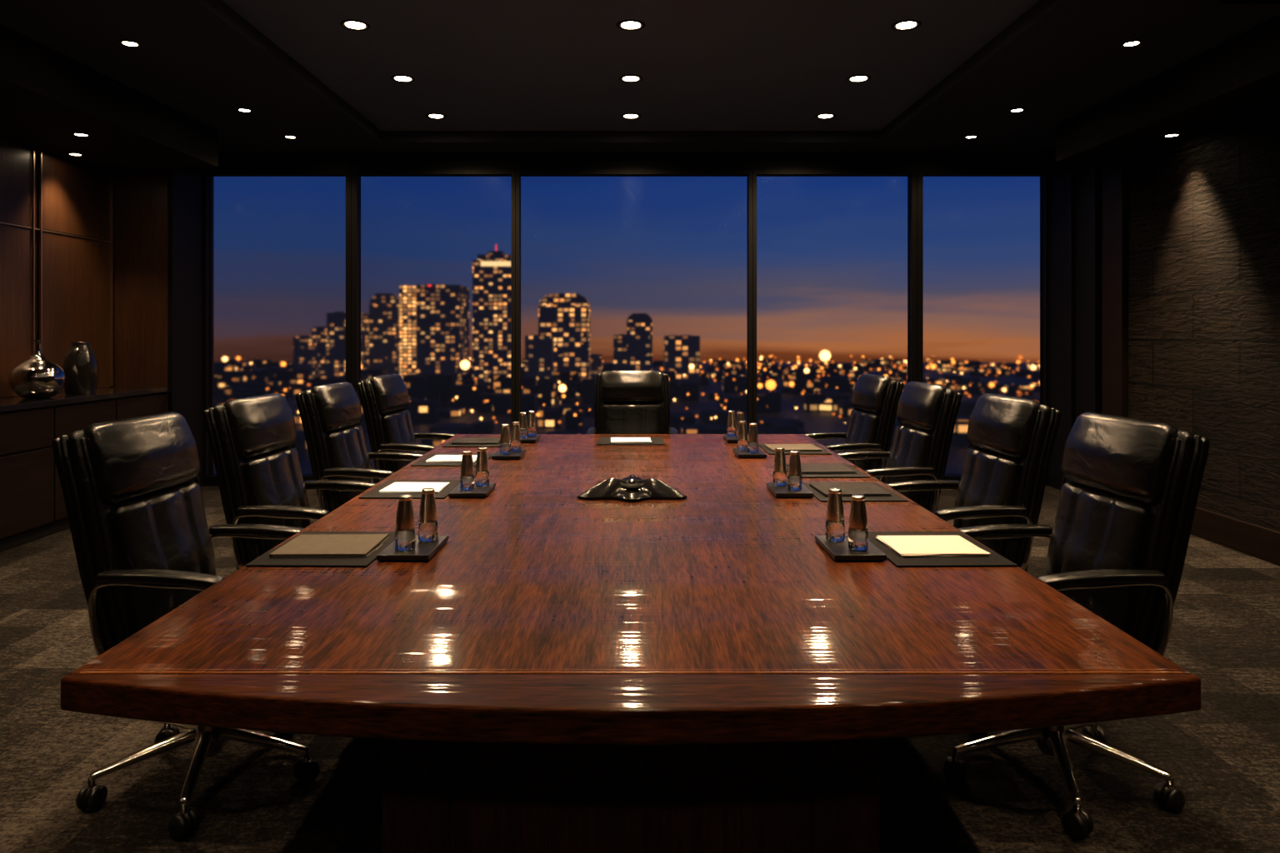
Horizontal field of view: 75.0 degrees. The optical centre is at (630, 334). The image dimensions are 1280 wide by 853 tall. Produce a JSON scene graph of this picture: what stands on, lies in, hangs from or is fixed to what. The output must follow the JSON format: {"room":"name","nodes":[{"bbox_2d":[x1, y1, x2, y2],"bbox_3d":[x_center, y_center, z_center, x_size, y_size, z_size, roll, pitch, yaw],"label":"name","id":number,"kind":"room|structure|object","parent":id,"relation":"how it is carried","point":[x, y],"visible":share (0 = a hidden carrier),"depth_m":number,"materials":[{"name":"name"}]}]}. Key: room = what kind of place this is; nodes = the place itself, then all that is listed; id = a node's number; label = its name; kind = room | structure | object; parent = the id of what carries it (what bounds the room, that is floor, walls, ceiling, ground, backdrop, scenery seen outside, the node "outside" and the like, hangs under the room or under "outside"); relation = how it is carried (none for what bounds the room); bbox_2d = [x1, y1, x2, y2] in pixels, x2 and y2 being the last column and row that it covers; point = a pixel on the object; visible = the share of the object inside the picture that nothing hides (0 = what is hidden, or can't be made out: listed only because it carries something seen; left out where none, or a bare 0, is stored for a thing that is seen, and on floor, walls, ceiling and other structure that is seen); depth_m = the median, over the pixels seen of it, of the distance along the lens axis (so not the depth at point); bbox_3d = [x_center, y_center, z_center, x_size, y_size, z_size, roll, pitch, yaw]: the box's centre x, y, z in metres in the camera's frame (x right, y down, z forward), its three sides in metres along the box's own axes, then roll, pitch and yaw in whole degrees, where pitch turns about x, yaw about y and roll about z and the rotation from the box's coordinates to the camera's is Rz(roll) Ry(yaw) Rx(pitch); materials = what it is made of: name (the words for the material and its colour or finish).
{"room":"conference room","nodes":[
{"label":"conference room","id":0,"kind":"room"},
{"bbox_2d":[5,148,109,398],"bbox_3d":[-4.575,-0.250,2.700,0.150,3.300,10.600,0,0,0],"label":"wall","id":1,"kind":"structure","parent":0,"point":[107,169],"depth_m":6.31,"materials":[{"name":"brown wood"}]},
{"bbox_2d":[0,138,110,398],"bbox_3d":[-4.487,-0.475,4.585,0.025,1.850,5.170,0,0,0],"label":"panelling","id":2,"kind":"object","parent":1,"relation":"attached to","point":[77,196],"visible":0.87,"depth_m":6.48,"materials":[{"name":"brown wood"}]},
{"bbox_2d":[0,147,113,385],"bbox_3d":[-4.480,-0.480,4.595,0.040,1.840,5.190,0,0,0],"label":"trim","id":3,"kind":"structure","parent":1,"relation":"attached to","point":[40,229],"depth_m":6.30,"materials":[{"name":"brown metal"}]},
{"bbox_2d":[110,167,168,412],"bbox_3d":[-4.250,-0.150,7.600,0.500,3.100,0.800,0,0,0],"label":"wall","id":4,"kind":"structure","parent":0,"point":[140,194],"depth_m":7.20,"materials":[{"name":"brown wood"}]},
{"bbox_2d":[168,167,203,486],"bbox_3d":[-3.980,-0.150,7.460,0.040,3.100,0.520,0,0,0],"label":"curtain","id":5,"kind":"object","parent":4,"relation":"attached to","point":[185,184],"depth_m":7.44,"materials":[{"name":"black fabric"}]},
{"bbox_2d":[203,152,1049,169],"bbox_3d":[-0.025,-1.615,7.875,7.950,0.170,0.250,0,0,0],"label":"window frame","id":6,"kind":"structure","parent":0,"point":[227,161],"depth_m":7.75,"materials":[{"name":"black metal"}]},
{"bbox_2d":[203,170,351,485],"bbox_3d":[-3.295,-0.065,7.780,1.406,2.930,0.120,0,0,0],"label":"window","id":7,"kind":"structure","parent":6,"relation":"attached to","point":[277,243],"depth_m":7.78,"materials":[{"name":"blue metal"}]},
{"bbox_2d":[351,170,515,483],"bbox_3d":[-1.830,-0.065,7.780,1.516,2.930,0.120,0,0,0],"label":"window","id":8,"kind":"structure","parent":6,"relation":"attached to","point":[433,252],"depth_m":7.78,"materials":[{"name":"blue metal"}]},
{"bbox_2d":[515,170,752,434],"bbox_3d":[0.030,-0.065,7.780,2.196,2.930,0.120,0,0,0],"label":"window","id":9,"kind":"structure","parent":6,"relation":"attached to","point":[617,270],"depth_m":7.78,"materials":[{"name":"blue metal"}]},
{"bbox_2d":[752,170,917,484],"bbox_3d":[1.893,-0.065,7.780,1.521,2.930,0.120,0,0,0],"label":"window","id":10,"kind":"structure","parent":6,"relation":"attached to","point":[835,252],"depth_m":7.78,"materials":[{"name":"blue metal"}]},
{"bbox_2d":[917,170,1049,485],"bbox_3d":[3.303,-0.065,7.780,1.291,2.930,0.120,0,0,0],"label":"window","id":11,"kind":"structure","parent":6,"relation":"attached to","point":[983,235],"depth_m":7.78,"materials":[{"name":"blue glass"}]},
{"bbox_2d":[0,0,1279,167],"bbox_3d":[-0.275,-1.670,2.700,8.750,0.540,10.600,0,0,0],"label":"ceiling","id":12,"kind":"structure","parent":0,"point":[506,76],"depth_m":5.46,"materials":[{"name":"black paint"}]},
{"bbox_2d":[118,40,141,47],"bbox_3d":[-2.920,-1.696,4.860,0.115,0.007,0.115,0,0,0],"label":"recessed light","id":13,"kind":"object","parent":12,"relation":"in","point":[125,42],"visible":1,"depth_m":4.86,"materials":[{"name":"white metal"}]},
{"bbox_2d":[340,19,370,30],"bbox_3d":[-1.600,-1.796,4.840,0.169,0.007,0.169,0,0,0],"label":"recessed light","id":14,"kind":"object","parent":12,"relation":"in","point":[357,26],"visible":1,"depth_m":4.83,"materials":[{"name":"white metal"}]},
{"bbox_2d":[390,75,414,82],"bbox_3d":[-1.600,-1.796,5.850,0.169,0.007,0.169,0,0,0],"label":"recessed light","id":15,"kind":"object","parent":12,"relation":"in","point":[400,78],"visible":1,"depth_m":5.84,"materials":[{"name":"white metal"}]},
{"bbox_2d":[616,20,644,30],"bbox_3d":[0.000,-1.796,4.840,0.169,0.007,0.169,0,0,0],"label":"recessed light","id":16,"kind":"object","parent":12,"relation":"in","point":[624,25],"visible":1,"depth_m":4.83,"materials":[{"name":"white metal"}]},
{"bbox_2d":[619,75,642,82],"bbox_3d":[0.000,-1.796,5.850,0.169,0.007,0.169,0,0,0],"label":"recessed light","id":17,"kind":"object","parent":12,"relation":"in","point":[626,78],"visible":1,"depth_m":5.84,"materials":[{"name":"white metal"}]},
{"bbox_2d":[846,75,870,82],"bbox_3d":[1.600,-1.796,5.850,0.169,0.007,0.169,0,0,0],"label":"recessed light","id":18,"kind":"object","parent":12,"relation":"in","point":[857,78],"visible":1,"depth_m":5.84,"materials":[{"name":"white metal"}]},
{"bbox_2d":[890,19,921,30],"bbox_3d":[1.600,-1.796,4.840,0.169,0.007,0.169,0,0,0],"label":"recessed light","id":19,"kind":"object","parent":12,"relation":"in","point":[903,26],"visible":1,"depth_m":4.83,"materials":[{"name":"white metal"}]},
{"bbox_2d":[1120,40,1143,47],"bbox_3d":[2.920,-1.696,4.860,0.115,0.007,0.115,0,0,0],"label":"recessed light","id":20,"kind":"object","parent":12,"relation":"in","point":[1134,42],"visible":1,"depth_m":4.86,"materials":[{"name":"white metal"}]},
{"bbox_2d":[0,485,1279,852],"bbox_3d":[-0.275,1.460,2.700,8.750,0.120,10.600,0,0,0],"label":"floor","id":21,"kind":"structure","parent":0,"point":[1223,756],"depth_m":2.71,"materials":[{"name":"carpet"}]},
{"bbox_2d":[0,387,169,552],"bbox_3d":[-4.229,0.925,5.088,0.487,0.950,4.217,0,0,0],"label":"credenza","id":22,"kind":"object","parent":21,"relation":"on","point":[32,507],"visible":0.48,"depth_m":5.68,"materials":[{"name":"brown wood"}]},
{"bbox_2d":[8,340,66,399],"bbox_3d":[-4.220,0.242,5.930,0.336,0.413,0.336,0,0,0],"label":"glass vase","id":23,"kind":"object","parent":22,"relation":"on","point":[37,377],"visible":1,"depth_m":5.83,"materials":[{"name":"grey"}]},
{"bbox_2d":[62,341,98,394],"bbox_3d":[-4.200,0.251,6.360,0.226,0.394,0.226,0,0,0],"label":"vase","id":24,"kind":"object","parent":22,"relation":"on","point":[80,367],"visible":0.98,"depth_m":6.28,"materials":[{"name":"grey ceramic"}]},
{"bbox_2d":[51,411,319,839],"bbox_3d":[-1.316,0.830,2.633,0.676,1.141,0.670,0,0,3],"label":"office chair","id":25,"kind":"object","parent":21,"relation":"on","point":[131,487],"visible":0.59,"depth_m":2.47,"materials":[{"name":"black leather"}]},
{"bbox_2d":[83,411,200,505],"bbox_3d":[-1.537,0.380,2.642,0.146,0.243,0.466,0,0,3],"label":"cushion","id":26,"kind":"object","parent":25,"relation":"on","point":[147,460],"depth_m":2.54,"materials":[{"name":"black leather"}]},
{"bbox_2d":[110,482,215,634],"bbox_3d":[-1.461,0.711,2.638,0.145,0.428,0.421,0,0,3],"label":"lumbar cushion","id":27,"kind":"object","parent":25,"relation":"on","point":[166,527],"depth_m":2.54,"materials":[{"name":"black leather"}]},
{"bbox_2d":[202,393,376,569],"bbox_3d":[-1.341,0.830,3.523,0.676,1.141,0.670,0,0,3],"label":"office chair","id":28,"kind":"object","parent":21,"relation":"on","point":[252,440],"visible":0.47,"depth_m":3.33,"materials":[{"name":"black leather"}]},
{"bbox_2d":[223,393,297,459],"bbox_3d":[-1.562,0.380,3.532,0.146,0.243,0.466,0,0,3],"label":"cushion","id":29,"kind":"object","parent":28,"relation":"on","point":[263,427],"depth_m":3.42,"materials":[{"name":"black leather"}]},
{"bbox_2d":[243,446,309,554],"bbox_3d":[-1.486,0.711,3.528,0.145,0.428,0.421,0,0,3],"label":"lumbar cushion","id":30,"kind":"object","parent":28,"relation":"on","point":[273,477],"depth_m":3.43,"materials":[{"name":"black leather"}]},
{"bbox_2d":[295,381,424,512],"bbox_3d":[-1.346,0.830,4.443,0.676,1.141,0.670,0,0,3],"label":"office chair","id":31,"kind":"object","parent":21,"relation":"on","point":[331,414],"visible":0.48,"depth_m":4.25,"materials":[{"name":"black leather"}]},
{"bbox_2d":[310,381,362,432],"bbox_3d":[-1.567,0.380,4.452,0.146,0.243,0.466,0,0,3],"label":"cushion","id":32,"kind":"object","parent":31,"relation":"on","point":[336,407],"depth_m":4.32,"materials":[{"name":"black leather"}]},
{"bbox_2d":[326,425,373,506],"bbox_3d":[-1.491,0.711,4.448,0.145,0.428,0.421,0,0,3],"label":"lumbar cushion","id":33,"kind":"object","parent":31,"relation":"on","point":[346,444],"depth_m":4.32,"materials":[{"name":"black leather"}]},
{"bbox_2d":[356,374,455,482],"bbox_3d":[-1.341,0.830,5.384,0.676,1.141,0.670,0,0,5],"label":"office chair","id":34,"kind":"object","parent":21,"relation":"on","point":[384,399],"visible":0.44,"depth_m":5.20,"materials":[{"name":"black leather"}]},
{"bbox_2d":[369,374,409,414],"bbox_3d":[-1.561,0.380,5.401,0.146,0.243,0.466,0,0,5],"label":"cushion","id":35,"kind":"object","parent":34,"relation":"on","point":[388,394],"depth_m":5.26,"materials":[{"name":"black leather"}]},
{"bbox_2d":[381,409,418,472],"bbox_3d":[-1.486,0.711,5.394,0.145,0.428,0.421,0,0,5],"label":"lumbar cushion","id":36,"kind":"object","parent":34,"relation":"on","point":[397,426],"depth_m":5.26,"materials":[{"name":"black leather"}]},
{"bbox_2d":[60,434,1200,852],"bbox_3d":[0.000,1.025,3.453,2.290,0.750,4.015,0,0,0],"label":"conference table","id":37,"kind":"object","parent":21,"relation":"on","point":[565,673],"visible":0.98,"depth_m":1.90,"materials":[{"name":"brown wood"}]},
{"bbox_2d":[245,531,394,567],"bbox_3d":[-0.905,0.647,2.530,0.340,0.005,0.400,0,0,1],"label":"desk pad","id":38,"kind":"object","parent":37,"relation":"on","point":[264,561],"visible":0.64,"depth_m":2.38,"materials":[{"name":"black leather"}]},
{"bbox_2d":[269,534,389,558],"bbox_3d":[-0.903,0.639,2.530,0.288,0.010,0.240,0,0,-1],"label":"document folder","id":39,"kind":"object","parent":38,"relation":"on","point":[312,545],"visible":1,"depth_m":2.50,"materials":[{"name":"grey paper"}]},
{"bbox_2d":[358,480,459,499],"bbox_3d":[-0.905,0.647,3.500,0.340,0.005,0.400,0,0,1],"label":"desk pad","id":40,"kind":"object","parent":37,"relation":"on","point":[374,493],"visible":0.57,"depth_m":3.40,"materials":[{"name":"black leather"}]},
{"bbox_2d":[379,482,449,493],"bbox_3d":[-0.905,0.641,3.500,0.250,0.006,0.222,0,0,-1],"label":"paper stack","id":41,"kind":"object","parent":40,"relation":"on","point":[396,487],"visible":1,"depth_m":3.48,"materials":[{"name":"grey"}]},
{"bbox_2d":[376,535,448,561],"bbox_3d":[-0.650,0.639,2.500,0.150,0.020,0.240,0,0,1],"label":"serving tray","id":42,"kind":"object","parent":37,"relation":"on","point":[422,552],"visible":0.73,"depth_m":2.42,"materials":[{"name":"black"}]},
{"bbox_2d":[395,494,414,551],"bbox_3d":[-0.662,0.550,2.445,0.058,0.158,0.058,0,0,0],"label":"water bottle","id":43,"kind":"object","parent":42,"relation":"on","point":[405,523],"visible":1,"depth_m":2.42,"materials":[{"name":"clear glass"}]},
{"bbox_2d":[418,488,438,542],"bbox_3d":[-0.620,0.550,2.550,0.058,0.158,0.058,0,0,0],"label":"water bottle","id":44,"kind":"object","parent":42,"relation":"on","point":[427,527],"visible":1,"depth_m":2.53,"materials":[{"name":"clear glass"}]},
{"bbox_2d":[410,453,493,466],"bbox_3d":[-0.915,0.647,4.320,0.340,0.005,0.400,0,0,1],"label":"desk pad","id":45,"kind":"object","parent":37,"relation":"on","point":[422,462],"visible":0.5,"depth_m":4.17,"materials":[{"name":"black leather"}]},
{"bbox_2d":[425,455,477,462],"bbox_3d":[-0.915,0.641,4.320,0.250,0.006,0.222,0,0,-1],"label":"paper stack","id":46,"kind":"object","parent":45,"relation":"on","point":[437,458],"visible":0.74,"depth_m":4.29,"materials":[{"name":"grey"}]},
{"bbox_2d":[448,482,495,498],"bbox_3d":[-0.650,0.639,3.430,0.150,0.020,0.240,0,0,0],"label":"serving tray","id":47,"kind":"object","parent":37,"relation":"on","point":[478,492],"visible":0.77,"depth_m":3.32,"materials":[{"name":"black"}]},
{"bbox_2d":[460,450,474,491],"bbox_3d":[-0.662,0.550,3.375,0.058,0.158,0.058,0,0,0],"label":"water bottle","id":48,"kind":"object","parent":47,"relation":"on","point":[467,477],"visible":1,"depth_m":3.35,"materials":[{"name":"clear glass"}]},
{"bbox_2d":[475,447,489,486],"bbox_3d":[-0.620,0.550,3.480,0.058,0.158,0.058,0,0,0],"label":"water bottle","id":49,"kind":"object","parent":47,"relation":"on","point":[482,477],"visible":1,"depth_m":3.46,"materials":[{"name":"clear glass"}]},
{"bbox_2d":[442,437,510,447],"bbox_3d":[-0.920,0.647,5.020,0.340,0.005,0.400,0,0,0],"label":"desk pad","id":50,"kind":"object","parent":37,"relation":"on","point":[449,444],"visible":0.43,"depth_m":4.87,"materials":[{"name":"black leather"}]},
{"bbox_2d":[451,437,499,444],"bbox_3d":[-0.918,0.639,5.020,0.278,0.010,0.240,0,0,-2],"label":"document folder","id":51,"kind":"object","parent":50,"relation":"on","point":[461,441],"visible":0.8,"depth_m":4.97,"materials":[{"name":"black"}]},
{"bbox_2d":[491,450,525,459],"bbox_3d":[-0.650,0.639,4.450,0.150,0.020,0.240,0,0,0],"label":"serving tray","id":52,"kind":"object","parent":37,"relation":"on","point":[497,456],"visible":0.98,"depth_m":4.34,"materials":[{"name":"black"}]},
{"bbox_2d":[500,424,510,454],"bbox_3d":[-0.662,0.550,4.395,0.058,0.158,0.058,0,0,0],"label":"water bottle","id":53,"kind":"object","parent":52,"relation":"on","point":[505,440],"visible":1,"depth_m":4.37,"materials":[{"name":"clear glass"}]},
{"bbox_2d":[510,421,521,452],"bbox_3d":[-0.620,0.550,4.500,0.058,0.158,0.058,0,0,0],"label":"water bottle","id":54,"kind":"object","parent":52,"relation":"on","point":[516,443],"visible":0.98,"depth_m":4.48,"materials":[{"name":"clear glass"}]},
{"bbox_2d":[520,435,539,443],"bbox_3d":[-0.645,0.639,5.120,0.150,0.020,0.240,0,0,0],"label":"serving tray","id":55,"kind":"object","parent":37,"relation":"on","point":[530,439],"visible":0.56,"depth_m":5.01,"materials":[{"name":"black"}]},
{"bbox_2d":[518,412,527,439],"bbox_3d":[-0.657,0.550,5.065,0.058,0.158,0.058,0,0,0],"label":"water bottle","id":56,"kind":"object","parent":55,"relation":"on","point":[522,419],"visible":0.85,"depth_m":5.04,"materials":[{"name":"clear glass"}]},
{"bbox_2d":[527,410,536,436],"bbox_3d":[-0.615,0.550,5.170,0.058,0.158,0.058,0,0,0],"label":"water bottle","id":57,"kind":"object","parent":55,"relation":"on","point":[532,430],"visible":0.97,"depth_m":5.15,"materials":[{"name":"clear glass"}]},
{"bbox_2d":[596,437,664,444],"bbox_3d":[0.000,0.647,5.080,0.400,0.005,0.340,0,0,0],"label":"desk pad","id":58,"kind":"object","parent":37,"relation":"on","point":[602,441],"visible":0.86,"depth_m":4.98,"materials":[{"name":"black leather"}]},
{"bbox_2d":[610,437,651,443],"bbox_3d":[0.000,0.641,5.080,0.250,0.006,0.222,0,0,-3],"label":"paper stack","id":59,"kind":"object","parent":58,"relation":"on","point":[613,440],"visible":1,"depth_m":5.04,"materials":[{"name":"white"}]},
{"bbox_2d":[576,474,687,501],"bbox_3d":[0.002,0.611,3.308,0.325,0.077,0.325,0,0,-44],"label":"phone","id":60,"kind":"object","parent":37,"relation":"on","point":[632,488],"visible":1,"depth_m":3.29,"materials":[{"name":"black"}]},
{"bbox_2d":[723,435,748,443],"bbox_3d":[0.655,0.639,5.120,0.150,0.020,0.240,0,0,0],"label":"serving tray","id":61,"kind":"object","parent":37,"relation":"on","point":[729,439],"visible":0.53,"depth_m":5.04,"materials":[{"name":"black"}]},
{"bbox_2d":[726,410,735,436],"bbox_3d":[0.625,0.550,5.170,0.058,0.158,0.058,0,0,0],"label":"water bottle","id":62,"kind":"object","parent":61,"relation":"on","point":[731,427],"visible":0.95,"depth_m":5.15,"materials":[{"name":"clear glass"}]},
{"bbox_2d":[732,448,766,458],"bbox_3d":[0.640,0.639,4.500,0.150,0.020,0.240,0,0,0],"label":"serving tray","id":63,"kind":"object","parent":37,"relation":"on","point":[741,454],"visible":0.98,"depth_m":4.39,"materials":[{"name":"black"}]},
{"bbox_2d":[737,420,747,450],"bbox_3d":[0.610,0.550,4.550,0.058,0.158,0.058,0,0,0],"label":"water bottle","id":64,"kind":"object","parent":63,"relation":"on","point":[742,432],"visible":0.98,"depth_m":4.53,"materials":[{"name":"clear glass"}]},
{"bbox_2d":[747,423,758,453],"bbox_3d":[0.652,0.550,4.445,0.058,0.158,0.058,0,0,0],"label":"water bottle","id":65,"kind":"object","parent":63,"relation":"on","point":[752,441],"visible":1,"depth_m":4.42,"materials":[{"name":"clear glass"}]},
{"bbox_2d":[766,482,814,498],"bbox_3d":[0.652,0.639,3.430,0.150,0.020,0.240,0,0,0],"label":"serving tray","id":66,"kind":"object","parent":37,"relation":"on","point":[778,492],"visible":0.75,"depth_m":3.33,"materials":[{"name":"black"}]},
{"bbox_2d":[772,447,786,486],"bbox_3d":[0.622,0.550,3.480,0.058,0.158,0.058,0,0,0],"label":"water bottle","id":67,"kind":"object","parent":66,"relation":"on","point":[779,476],"visible":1,"depth_m":3.46,"materials":[{"name":"clear glass"}]},
{"bbox_2d":[787,450,801,491],"bbox_3d":[0.664,0.550,3.375,0.058,0.158,0.058,0,0,0],"label":"water bottle","id":68,"kind":"object","parent":66,"relation":"on","point":[794,475],"visible":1,"depth_m":3.35,"materials":[{"name":"clear glass"}]},
{"bbox_2d":[758,444,831,454],"bbox_3d":[0.920,0.647,4.720,0.340,0.005,0.400,0,0,0],"label":"desk pad","id":69,"kind":"object","parent":37,"relation":"on","point":[762,446],"visible":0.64,"depth_m":4.55,"materials":[{"name":"black leather"}]},
{"bbox_2d":[764,444,823,451],"bbox_3d":[0.922,0.639,4.720,0.288,0.010,0.240,0,0,-2],"label":"document folder","id":70,"kind":"object","parent":69,"relation":"on","point":[787,447],"visible":0.98,"depth_m":4.69,"materials":[{"name":"grey paper"}]},
{"bbox_2d":[785,463,869,478],"bbox_3d":[0.910,0.647,3.980,0.340,0.005,0.400,0,0,-1],"label":"desk pad","id":71,"kind":"object","parent":37,"relation":"on","point":[860,475],"visible":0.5,"depth_m":3.83,"materials":[{"name":"black leather"}]},
{"bbox_2d":[786,463,857,474],"bbox_3d":[0.912,0.639,3.980,0.278,0.010,0.240,0,0,-3],"label":"document folder","id":72,"kind":"object","parent":71,"relation":"on","point":[836,468],"visible":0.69,"depth_m":3.93,"materials":[{"name":"black"}]},
{"bbox_2d":[815,535,886,561],"bbox_3d":[0.655,0.639,2.500,0.150,0.020,0.240,0,0,-1],"label":"serving tray","id":73,"kind":"object","parent":37,"relation":"on","point":[838,552],"visible":0.73,"depth_m":2.42,"materials":[{"name":"black"}]},
{"bbox_2d":[825,488,844,542],"bbox_3d":[0.625,0.550,2.550,0.058,0.158,0.058,0,0,0],"label":"water bottle","id":74,"kind":"object","parent":73,"relation":"on","point":[835,527],"visible":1,"depth_m":2.53,"materials":[{"name":"clear glass"}]},
{"bbox_2d":[848,494,868,551],"bbox_3d":[0.667,0.550,2.445,0.058,0.158,0.058,0,0,0],"label":"water bottle","id":75,"kind":"object","parent":73,"relation":"on","point":[857,523],"visible":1,"depth_m":2.42,"materials":[{"name":"clear glass"}]},
{"bbox_2d":[801,482,908,502],"bbox_3d":[0.905,0.647,3.440,0.340,0.005,0.400,0,0,-1],"label":"desk pad","id":76,"kind":"object","parent":37,"relation":"on","point":[895,497],"visible":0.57,"depth_m":3.31,"materials":[{"name":"black leather"}]},
{"bbox_2d":[809,483,892,496],"bbox_3d":[0.907,0.639,3.440,0.278,0.010,0.240,0,0,-3],"label":"document folder","id":77,"kind":"object","parent":76,"relation":"on","point":[847,489],"visible":0.95,"depth_m":3.42,"materials":[{"name":"black leather"}]},
{"bbox_2d":[868,531,1017,567],"bbox_3d":[0.910,0.647,2.530,0.340,0.005,0.400,0,0,-1],"label":"desk pad","id":78,"kind":"object","parent":37,"relation":"on","point":[994,560],"visible":0.64,"depth_m":2.40,"materials":[{"name":"black leather"}]},
{"bbox_2d":[875,535,989,557],"bbox_3d":[0.910,0.640,2.530,0.270,0.009,0.232,0,0,-3],"label":"paper stack","id":79,"kind":"object","parent":78,"relation":"on","point":[903,546],"visible":1,"depth_m":2.51,"materials":[{"name":"beige paper"}]},
{"bbox_2d":[586,370,677,434],"bbox_3d":[0.012,0.830,5.856,0.670,1.141,0.676,0,0,0],"label":"office chair","id":80,"kind":"object","parent":21,"relation":"on","point":[627,402],"visible":0.36,"depth_m":6.01,"materials":[{"name":"black leather"}]},
{"bbox_2d":[600,370,664,404],"bbox_3d":[0.010,0.380,6.077,0.466,0.243,0.146,0,0,0],"label":"cushion","id":81,"kind":"object","parent":80,"relation":"on","point":[622,387],"depth_m":6.02,"materials":[{"name":"black leather"}]},
{"bbox_2d":[603,404,661,434],"bbox_3d":[0.010,0.711,6.001,0.421,0.428,0.145,0,0,0],"label":"lumbar cushion","id":82,"kind":"object","parent":80,"relation":"on","point":[617,418],"depth_m":5.99,"materials":[{"name":"black leather"}]},
{"bbox_2d":[805,374,903,481],"bbox_3d":[1.342,0.830,5.399,0.676,1.141,0.670,0,0,-5],"label":"office chair","id":83,"kind":"object","parent":21,"relation":"on","point":[875,399],"visible":0.54,"depth_m":5.21,"materials":[{"name":"black leather"}]},
{"bbox_2d":[842,409,879,470],"bbox_3d":[1.486,0.711,5.414,0.145,0.428,0.421,0,0,-5],"label":"lumbar cushion","id":84,"kind":"object","parent":83,"relation":"on","point":[863,426],"depth_m":5.28,"materials":[{"name":"black leather"}]},
{"bbox_2d":[851,374,891,414],"bbox_3d":[1.561,0.380,5.421,0.146,0.243,0.466,0,0,-5],"label":"cushion","id":85,"kind":"object","parent":83,"relation":"on","point":[872,394],"depth_m":5.28,"materials":[{"name":"black leather"}]},
{"bbox_2d":[836,381,962,514],"bbox_3d":[1.341,0.830,4.479,0.676,1.141,0.670,0,0,-3],"label":"office chair","id":86,"kind":"object","parent":21,"relation":"on","point":[927,413],"visible":0.54,"depth_m":4.29,"materials":[{"name":"black leather"}]},
{"bbox_2d":[885,424,931,504],"bbox_3d":[1.486,0.711,4.488,0.145,0.428,0.421,0,0,-3],"label":"lumbar cushion","id":87,"kind":"object","parent":86,"relation":"on","point":[912,444],"depth_m":4.37,"materials":[{"name":"black leather"}]},
{"bbox_2d":[896,381,946,431],"bbox_3d":[1.562,0.380,4.492,0.146,0.243,0.466,0,0,-3],"label":"cushion","id":88,"kind":"object","parent":86,"relation":"on","point":[921,406],"depth_m":4.36,"materials":[{"name":"black leather"}]},
{"bbox_2d":[885,393,1061,571],"bbox_3d":[1.351,0.830,3.518,0.676,1.141,0.670,0,0,-3],"label":"office chair","id":89,"kind":"object","parent":21,"relation":"on","point":[1011,440],"visible":0.49,"depth_m":3.33,"materials":[{"name":"black leather"}]},
{"bbox_2d":[953,446,1020,555],"bbox_3d":[1.496,0.711,3.528,0.145,0.428,0.421,0,0,-3],"label":"lumbar cushion","id":90,"kind":"object","parent":89,"relation":"on","point":[990,477],"depth_m":3.42,"materials":[{"name":"black leather"}]},
{"bbox_2d":[966,393,1040,459],"bbox_3d":[1.572,0.380,3.532,0.146,0.243,0.466,0,0,-3],"label":"cushion","id":91,"kind":"object","parent":89,"relation":"on","point":[1001,427],"depth_m":3.42,"materials":[{"name":"black leather"}]},
{"bbox_2d":[943,411,1209,839],"bbox_3d":[1.317,0.830,2.628,0.676,1.141,0.670,0,0,-3],"label":"office chair","id":92,"kind":"object","parent":21,"relation":"on","point":[1120,535],"visible":0.61,"depth_m":2.47,"materials":[{"name":"black leather"}]},
{"bbox_2d":[1045,482,1151,634],"bbox_3d":[1.461,0.711,2.638,0.145,0.428,0.421,0,0,-3],"label":"lumbar cushion","id":93,"kind":"object","parent":92,"relation":"on","point":[1095,527],"depth_m":2.53,"materials":[{"name":"black leather"}]},
{"bbox_2d":[1060,411,1178,505],"bbox_3d":[1.537,0.380,2.642,0.146,0.243,0.466,0,0,-3],"label":"cushion","id":94,"kind":"object","parent":92,"relation":"on","point":[1113,460],"depth_m":2.54,"materials":[{"name":"black leather"}]},
{"bbox_2d":[1127,105,1279,532],"bbox_3d":[4.025,-0.250,2.700,0.150,3.300,10.600,0,0,0],"label":"wall","id":95,"kind":"structure","parent":0,"point":[1203,208],"depth_m":5.63,"materials":[{"name":"stone"}]},
{"bbox_2d":[1049,148,1101,489],"bbox_3d":[3.890,-0.150,7.335,0.120,3.100,0.770,0,0,0],"label":"curtain","id":96,"kind":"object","parent":95,"relation":"attached to","point":[1075,188],"depth_m":7.25,"materials":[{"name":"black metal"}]},
{"bbox_2d":[1101,159,1127,417],"bbox_3d":[3.925,-0.150,6.760,0.050,3.100,0.280,0,0,0],"label":"trim","id":97,"kind":"structure","parent":95,"relation":"attached to","point":[1114,174],"depth_m":6.71,"materials":[{"name":"brown wood"}]},
{"bbox_2d":[1190,506,1279,565],"bbox_3d":[3.938,1.300,2.010,0.025,0.200,9.220,0,0,0],"label":"baseboard","id":98,"kind":"structure","parent":95,"relation":"attached to","point":[1262,543],"depth_m":5.39,"materials":[{"name":"brown wood"}]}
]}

